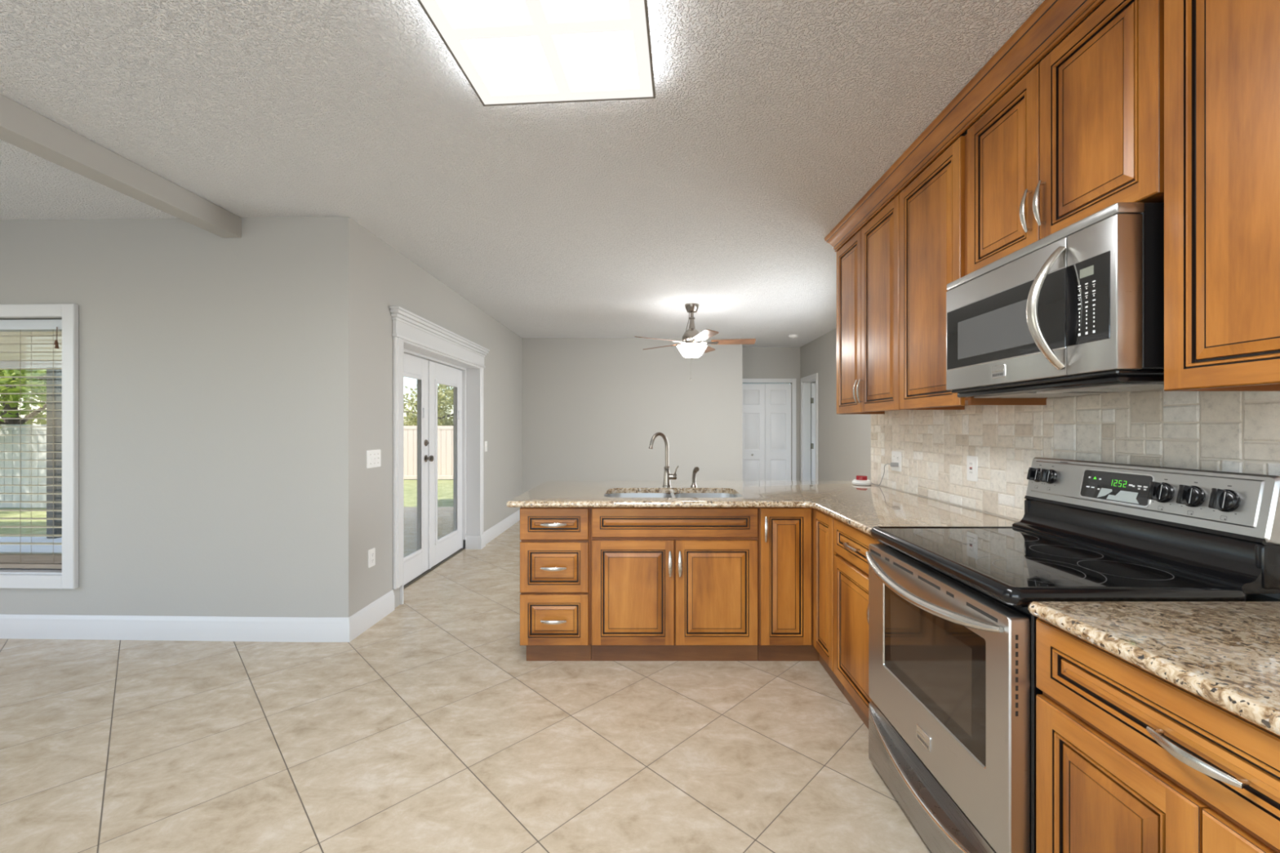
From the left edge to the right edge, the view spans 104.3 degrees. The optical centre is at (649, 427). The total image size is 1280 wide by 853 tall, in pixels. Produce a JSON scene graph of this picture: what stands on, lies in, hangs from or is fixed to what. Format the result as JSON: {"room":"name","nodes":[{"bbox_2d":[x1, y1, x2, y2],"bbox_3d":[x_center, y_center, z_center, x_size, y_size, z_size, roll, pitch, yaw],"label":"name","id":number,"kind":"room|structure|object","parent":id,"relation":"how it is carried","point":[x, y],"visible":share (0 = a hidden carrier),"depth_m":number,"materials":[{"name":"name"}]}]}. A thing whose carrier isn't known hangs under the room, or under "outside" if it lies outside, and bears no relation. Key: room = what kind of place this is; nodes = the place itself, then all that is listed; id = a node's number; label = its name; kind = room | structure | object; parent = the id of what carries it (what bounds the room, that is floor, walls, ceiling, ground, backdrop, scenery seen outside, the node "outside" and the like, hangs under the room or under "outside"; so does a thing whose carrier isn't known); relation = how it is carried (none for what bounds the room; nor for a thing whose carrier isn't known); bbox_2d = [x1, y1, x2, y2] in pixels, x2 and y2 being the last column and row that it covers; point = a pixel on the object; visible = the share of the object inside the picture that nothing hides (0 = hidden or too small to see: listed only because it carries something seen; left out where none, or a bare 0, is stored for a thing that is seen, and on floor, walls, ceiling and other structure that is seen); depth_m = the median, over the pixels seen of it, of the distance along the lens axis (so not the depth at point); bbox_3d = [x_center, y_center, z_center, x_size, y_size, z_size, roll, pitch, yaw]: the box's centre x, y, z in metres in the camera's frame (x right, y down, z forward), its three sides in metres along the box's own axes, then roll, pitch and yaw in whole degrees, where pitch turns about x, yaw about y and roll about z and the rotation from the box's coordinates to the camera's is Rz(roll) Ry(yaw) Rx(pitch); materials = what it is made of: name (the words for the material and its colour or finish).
{"room":"kitchen","nodes":[
{"label":"kitchen","id":0,"kind":"room"},
{"bbox_2d":[0,331,62,368],"bbox_3d":[-7.545,-0.825,4.710,10.910,0.210,2.820,0,0,0],"label":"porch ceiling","id":1,"kind":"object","parent":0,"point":[3,348],"visible":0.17,"depth_m":5.22,"materials":[{"name":"beige paint"}]},
{"bbox_2d":[0,217,309,617],"bbox_3d":[-3.689,0.010,3.192,3.215,2.600,0.200,0,0,2],"label":"wall","id":2,"kind":"structure","parent":0,"point":[193,341],"depth_m":3.07,"materials":[{"name":"grey paint"}]},
{"bbox_2d":[0,303,78,589],"bbox_3d":[-4.095,0.117,3.180,1.115,1.755,0.215,0,0,2],"label":"window","id":3,"kind":"structure","parent":2,"relation":"in","point":[67,577],"depth_m":3.06,"materials":[{"name":"white paint"}]},
{"bbox_2d":[0,319,62,568],"bbox_3d":[-4.095,0.107,3.162,0.949,1.572,0.081,0,0,2],"label":"window blind","id":4,"kind":"object","parent":3,"relation":"attached to","point":[31,561],"visible":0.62,"depth_m":3.15,"materials":[{"name":"white plastic"}]},
{"bbox_2d":[0,590,394,642],"bbox_3d":[-3.515,1.238,3.302,3.371,0.145,0.536,0,0,0],"label":"baseboard","id":5,"kind":"structure","parent":2,"relation":"attached to","point":[155,628],"depth_m":3.06,"materials":[{"name":"white paint"}]},
{"bbox_2d":[309,217,522,617],"bbox_3d":[-1.965,0.010,5.125,0.240,2.600,4.150,0,0,0],"label":"wall","id":6,"kind":"structure","parent":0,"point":[355,277],"depth_m":3.20,"materials":[{"name":"grey paint"}]},
{"bbox_2d":[368,547,375,568],"bbox_3d":[-1.841,0.865,3.300,0.008,0.118,0.075,0,0,0],"label":"wall outlet","id":7,"kind":"object","parent":6,"relation":"attached to","point":[371,553],"visible":1,"depth_m":3.29,"materials":[{"name":"white plastic"}]},
{"bbox_2d":[366,449,381,468],"bbox_3d":[-1.837,0.210,3.325,0.016,0.118,0.165,0,0,0],"label":"light switch","id":8,"kind":"object","parent":6,"relation":"attached to","point":[373,456],"visible":1,"depth_m":3.31,"materials":[{"name":"white plastic"}]},
{"bbox_2d":[403,352,433,585],"bbox_3d":[-1.998,0.342,4.124,0.113,1.900,0.806,0,0,0],"label":"door","id":9,"kind":"structure","parent":6,"relation":"in","point":[415,563],"depth_m":4.39,"materials":[{"name":"white paint"}]},
{"bbox_2d":[428,360,431,568],"bbox_3d":[-2.003,0.343,4.535,0.012,1.895,0.030,0,0,0],"label":"trim","id":10,"kind":"structure","parent":6,"relation":"attached to","point":[429,362],"depth_m":4.52,"materials":[{"name":"white paint"}]},
{"bbox_2d":[389,306,489,604],"bbox_3d":[-1.929,0.226,4.522,0.312,2.168,2.001,0,0,0],"label":"door frame","id":11,"kind":"structure","parent":6,"relation":"attached to","point":[411,331],"depth_m":4.54,"materials":[{"name":"white paint"}]},
{"bbox_2d":[431,361,462,567],"bbox_3d":[-2.019,0.342,4.936,0.070,1.900,0.806,0,0,0],"label":"door","id":12,"kind":"structure","parent":6,"relation":"in","point":[442,548],"depth_m":4.93,"materials":[{"name":"white paint"}]},
{"bbox_2d":[484,440,487,451],"bbox_3d":[-1.837,0.215,5.600,0.016,0.118,0.075,0,0,0],"label":"light switch","id":13,"kind":"object","parent":6,"relation":"attached to","point":[486,442],"visible":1,"depth_m":5.60,"materials":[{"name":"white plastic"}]},
{"bbox_2d":[463,509,519,549],"bbox_3d":[-0.523,1.238,7.029,4.251,0.145,1.625,0,0,-30],"label":"baseboard","id":14,"kind":"structure","parent":6,"relation":"attached to","point":[471,542],"depth_m":5.72,"materials":[{"name":"white paint"}]},
{"bbox_2d":[0,506,931,852],"bbox_3d":[-0.600,1.360,2.800,9.400,0.100,10.800,0,0,0],"label":"floor","id":15,"kind":"structure","parent":0,"point":[433,729],"depth_m":2.02,"materials":[{"name":"tile"}]},
{"bbox_2d":[520,507,591,661],"bbox_3d":[-0.522,0.874,3.022,0.388,0.872,0.636,0,0,0],"label":"base cabinet","id":16,"kind":"object","parent":15,"relation":"on","point":[555,543],"visible":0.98,"depth_m":2.74,"materials":[{"name":"brown wood"}]},
{"bbox_2d":[591,493,759,661],"bbox_3d":[0.140,0.874,3.022,0.932,0.872,0.636,0,0,0],"label":"base cabinet","id":17,"kind":"object","parent":15,"relation":"on","point":[668,584],"visible":0.98,"depth_m":2.74,"materials":[{"name":"brown wood"}]},
{"bbox_2d":[506,480,1018,536],"bbox_3d":[0.490,0.417,2.840,2.539,0.034,1.798,0,0,0],"label":"countertop","id":18,"kind":"structure","parent":17,"relation":"on","point":[863,508],"depth_m":2.71,"materials":[{"name":"beige stone"}]},
{"bbox_2d":[648,431,679,487],"bbox_3d":[0.090,0.216,3.355,0.206,0.368,0.069,0,0,-12],"label":"kitchen faucet","id":19,"kind":"object","parent":18,"relation":"on","point":[667,476],"visible":1,"depth_m":3.35,"materials":[{"name":"grey metal"}]},
{"bbox_2d":[606,493,737,497],"bbox_3d":[0.139,0.532,3.060,0.825,0.196,0.462,0,0,0],"label":"sink","id":20,"kind":"object","parent":18,"relation":"in","point":[615,495],"visible":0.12,"depth_m":3.29,"materials":[{"name":"silver metal"}]},
{"bbox_2d":[690,466,698,487],"bbox_3d":[0.302,0.333,3.349,0.044,0.135,0.057,0,0,-33],"label":"sprayer","id":21,"kind":"object","parent":18,"relation":"on","point":[695,469],"visible":1,"depth_m":3.34,"materials":[{"name":"grey metal"}]},
{"bbox_2d":[852,462,898,485],"bbox_3d":[1.497,0.310,3.317,0.128,0.176,0.417,0,0,-9],"label":"alarm device","id":22,"kind":"object","parent":18,"relation":"on","point":[862,480],"visible":1,"depth_m":3.41,"materials":[{"name":"white plastic"}]},
{"bbox_2d":[757,507,843,693],"bbox_3d":[1.084,0.874,2.890,0.952,0.872,0.900,0,0,0],"label":"base cabinet","id":23,"kind":"object","parent":15,"relation":"on","point":[797,553],"visible":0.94,"depth_m":2.74,"materials":[{"name":"brown wood"}]},
{"bbox_2d":[833,518,883,728],"bbox_3d":[1.211,0.874,2.192,0.697,0.872,0.493,0,0,0],"label":"base cabinet","id":24,"kind":"object","parent":15,"relation":"on","point":[851,565],"visible":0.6,"depth_m":2.22,"materials":[{"name":"brown wood"}]},
{"bbox_2d":[865,457,1279,852],"bbox_3d":[1.172,0.713,1.554,0.786,1.195,0.766,0,0,0],"label":"range","id":25,"kind":"object","parent":15,"relation":"on","point":[953,690],"visible":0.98,"depth_m":1.39,"materials":[{"name":"silver metal"}]},
{"bbox_2d":[871,526,1246,607],"bbox_3d":[1.137,0.406,1.554,0.575,0.048,0.766,0,0,0],"label":"cooktop","id":26,"kind":"object","parent":25,"relation":"in","point":[1017,566],"depth_m":1.37,"materials":[{"name":"black glass"}]},
{"bbox_2d":[1035,617,1279,852],"bbox_3d":[1.211,0.874,0.815,0.697,0.872,0.701,0,0,0],"label":"base cabinet","id":27,"kind":"object","parent":15,"relation":"on","point":[1129,759],"visible":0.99,"depth_m":0.92,"materials":[{"name":"brown wood"}]},
{"bbox_2d":[1027,601,1279,736],"bbox_3d":[1.220,0.417,0.804,0.695,0.034,0.707,0,0,0],"label":"countertop","id":28,"kind":"structure","parent":27,"relation":"on","point":[1226,655],"depth_m":0.94,"materials":[{"name":"beige stone"}]},
{"bbox_2d":[0,0,1106,346],"bbox_3d":[-0.600,-1.365,2.800,9.400,0.150,10.800,0,0,0],"label":"ceiling","id":29,"kind":"structure","parent":0,"point":[767,122],"depth_m":2.23,"materials":[{"name":"white paint"}]},
{"bbox_2d":[0,93,241,238],"bbox_3d":[-2.570,-1.228,0.245,0.120,0.125,5.690,0,0,0],"label":"ceiling beam","id":30,"kind":"structure","parent":29,"relation":"attached to","point":[22,127],"depth_m":2.31,"materials":[{"name":"grey paint"}]},
{"bbox_2d":[417,0,655,106],"bbox_3d":[-0.350,-1.255,1.222,0.655,0.070,1.300,0,0,4],"label":"ceiling light","id":31,"kind":"object","parent":29,"relation":"attached to","point":[509,52],"visible":1,"depth_m":1.62,"materials":[{"name":"white plastic"}]},
{"bbox_2d":[635,302,755,380],"bbox_3d":[0.477,-0.889,5.224,1.252,0.802,1.273,0,0,0],"label":"ceiling fan","id":32,"kind":"object","parent":29,"relation":"hanging from","point":[691,347],"visible":1,"depth_m":5.17,"materials":[{"name":"grey metal"}]},
{"bbox_2d":[788,334,798,338],"bbox_3d":[2.020,-1.270,6.980,0.132,0.041,0.132,0,0,0],"label":"smoke detector","id":33,"kind":"object","parent":29,"relation":"attached to","point":[792,336],"visible":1,"depth_m":6.94,"materials":[{"name":"white plastic"}]},
{"bbox_2d":[522,337,742,493],"bbox_3d":[-0.371,0.010,7.610,3.428,2.600,0.820,0,0,0],"label":"wall","id":34,"kind":"structure","parent":0,"point":[593,408],"depth_m":7.20,"materials":[{"name":"grey paint"}]},
{"bbox_2d":[742,346,799,480],"bbox_3d":[1.887,0.010,8.100,1.327,2.600,0.160,0,0,0],"label":"wall","id":35,"kind":"structure","parent":0,"point":[757,362],"depth_m":8.02,"materials":[{"name":"grey paint"}]},
{"bbox_2d":[742,384,791,480],"bbox_3d":[1.863,0.300,8.037,0.857,1.995,0.063,0,0,0],"label":"door","id":36,"kind":"structure","parent":35,"relation":"in","point":[766,409],"depth_m":8.03,"materials":[{"name":"white paint"}]},
{"bbox_2d":[742,378,795,480],"bbox_3d":[1.863,0.263,8.011,0.995,2.095,0.018,0,0,0],"label":"trim","id":37,"kind":"structure","parent":35,"relation":"attached to","point":[793,381],"depth_m":8.00,"materials":[{"name":"white paint"}]},
{"bbox_2d":[800,328,871,480],"bbox_3d":[2.490,0.010,5.785,0.120,2.600,4.470,0,0,0],"label":"wall","id":38,"kind":"structure","parent":0,"point":[844,440],"depth_m":6.59,"materials":[{"name":"grey paint"}]},
{"bbox_2d":[800,373,817,480],"bbox_3d":[2.483,0.263,7.570,0.142,2.095,0.790,0,0,0],"label":"trim","id":39,"kind":"structure","parent":38,"relation":"attached to","point":[805,382],"depth_m":7.89,"materials":[{"name":"white paint"}]},
{"bbox_2d":[810,382,815,480],"bbox_3d":[2.878,0.298,7.890,0.654,2.000,0.045,0,0,0],"label":"door","id":40,"kind":"structure","parent":38,"relation":"in","point":[812,384],"depth_m":7.88,"materials":[{"name":"white paint"}]},
{"bbox_2d":[1262,594,1279,599],"bbox_3d":[2.005,0.010,0.468,0.850,2.600,6.135,0,0,0],"label":"wall","id":41,"kind":"structure","parent":0,"point":[1275,596],"depth_m":1.26,"materials":[{"name":"grey paint"}]},
{"bbox_2d":[836,193,899,413],"bbox_3d":[1.396,-0.632,2.917,0.364,1.088,0.839,0,0,0],"label":"upper cabinet","id":42,"kind":"object","parent":41,"relation":"attached to","point":[868,264],"visible":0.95,"depth_m":2.83,"materials":[{"name":"brown wood"}]},
{"bbox_2d":[824,0,1103,252],"bbox_3d":[1.385,-1.234,1.997,0.385,0.111,2.794,0,0,0],"label":"crown molding","id":43,"kind":"structure","parent":42,"relation":"attached to","point":[1052,20],"depth_m":1.86,"materials":[{"name":"brown wood"}]},
{"bbox_2d":[899,133,1047,409],"bbox_3d":[1.414,-0.632,2.232,0.328,1.088,0.528,0,0,0],"label":"upper cabinet","id":44,"kind":"object","parent":41,"relation":"attached to","point":[933,206],"visible":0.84,"depth_m":2.21,"materials":[{"name":"brown wood"}]},
{"bbox_2d":[967,0,1164,274],"bbox_3d":[1.396,-0.877,1.593,0.364,0.598,0.745,0,0,0],"label":"upper cabinet","id":45,"kind":"object","parent":41,"relation":"attached to","point":[1081,135],"visible":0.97,"depth_m":1.46,"materials":[{"name":"brown wood"}]},
{"bbox_2d":[946,202,1164,398],"bbox_3d":[1.327,-0.337,1.599,0.476,0.452,0.717,0,0,0],"label":"microwave oven","id":46,"kind":"object","parent":45,"relation":"attached to","point":[1077,309],"visible":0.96,"depth_m":1.39,"materials":[{"name":"silver metal"}]},
{"bbox_2d":[871,389,1279,521],"bbox_3d":[1.573,0.122,1.792,0.012,0.564,3.484,0,0,0],"label":"tile backsplash","id":47,"kind":"structure","parent":41,"relation":"attached to","point":[1223,431],"depth_m":1.88,"materials":[{"name":"beige tile"}]},
{"bbox_2d":[891,450,901,471],"bbox_3d":[1.560,0.215,3.155,0.016,0.125,0.118,0,0,0],"label":"wall outlet","id":48,"kind":"object","parent":47,"relation":"attached to","point":[895,455],"visible":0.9,"depth_m":3.15,"materials":[{"name":"white plastic"}]},
{"bbox_2d":[966,455,977,481],"bbox_3d":[1.563,0.200,2.415,0.010,0.122,0.075,0,0,0],"label":"wall outlet","id":49,"kind":"object","parent":47,"relation":"attached to","point":[971,461],"visible":1,"depth_m":2.41,"materials":[{"name":"white plastic"}]},
{"bbox_2d":[968,461,973,475],"bbox_3d":[1.561,0.200,2.415,0.005,0.068,0.034,0,0,0],"label":"socket","id":50,"kind":"object","parent":49,"relation":"attached to","point":[971,463],"depth_m":2.41,"materials":[{"name":"white plastic"}]},
{"bbox_2d":[1164,0,1279,391],"bbox_3d":[1.414,-0.632,0.908,0.328,1.088,0.617,0,0,0],"label":"upper cabinet","id":51,"kind":"object","parent":41,"relation":"attached to","point":[1222,57],"visible":1,"depth_m":1.09,"materials":[{"name":"brown wood"}]},
{"label":"outside","id":52,"kind":"structure","parent":0,"visible":0},
{"bbox_2d":[0,479,453,537],"bbox_3d":[-6.000,1.600,18.620,40.000,0.320,30.760,0,0,0],"label":"ground","id":53,"kind":"structure","parent":52,"point":[445,486],"depth_m":8.78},
{"bbox_2d":[0,424,46,507],"bbox_3d":[-11.700,0.660,8.800,9.750,1.560,0.150,0,0,0],"label":"fence","id":54,"kind":"object","parent":53,"relation":"on","point":[4,430],"visible":0.16,"depth_m":8.79,"materials":[{"name":"grey plastic"}]},
{"bbox_2d":[0,369,46,428],"bbox_3d":[-12.205,-1.272,9.544,5.550,5.434,5.445,0,0,26],"label":"tree","id":55,"kind":"object","parent":53,"relation":"on","point":[3,389],"visible":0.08,"depth_m":9.01,"materials":[{"name":"green plant"}]},
{"bbox_2d":[0,537,62,552],"bbox_3d":[-7.545,1.395,4.700,10.910,0.110,2.800,0,0,0],"label":"terrace","id":56,"kind":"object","parent":53,"relation":"on","point":[3,548],"visible":0.12,"depth_m":5.63,"materials":[{"name":"white concrete"}]},
{"bbox_2d":[46,367,62,537],"bbox_3d":[-7.225,0.310,6.045,0.110,2.060,0.090,0,0,0],"label":"porch post","id":57,"kind":"object","parent":56,"relation":"on","point":[57,372],"visible":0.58,"depth_m":6.00,"materials":[{"name":"brown metal"}]},
{"bbox_2d":[403,426,453,479],"bbox_3d":[-4.700,0.665,13.600,9.950,1.550,0.150,0,0,0],"label":"fence","id":58,"kind":"object","parent":53,"relation":"on","point":[445,433],"visible":0.05,"depth_m":13.59,"materials":[{"name":"beige"}]},
{"bbox_2d":[403,376,453,426],"bbox_3d":[-7.390,-1.668,17.712,5.858,6.219,6.511,0,0,-31],"label":"tree","id":59,"kind":"object","parent":53,"relation":"on","point":[442,416],"visible":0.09,"depth_m":16.11,"materials":[{"name":"green plant"}]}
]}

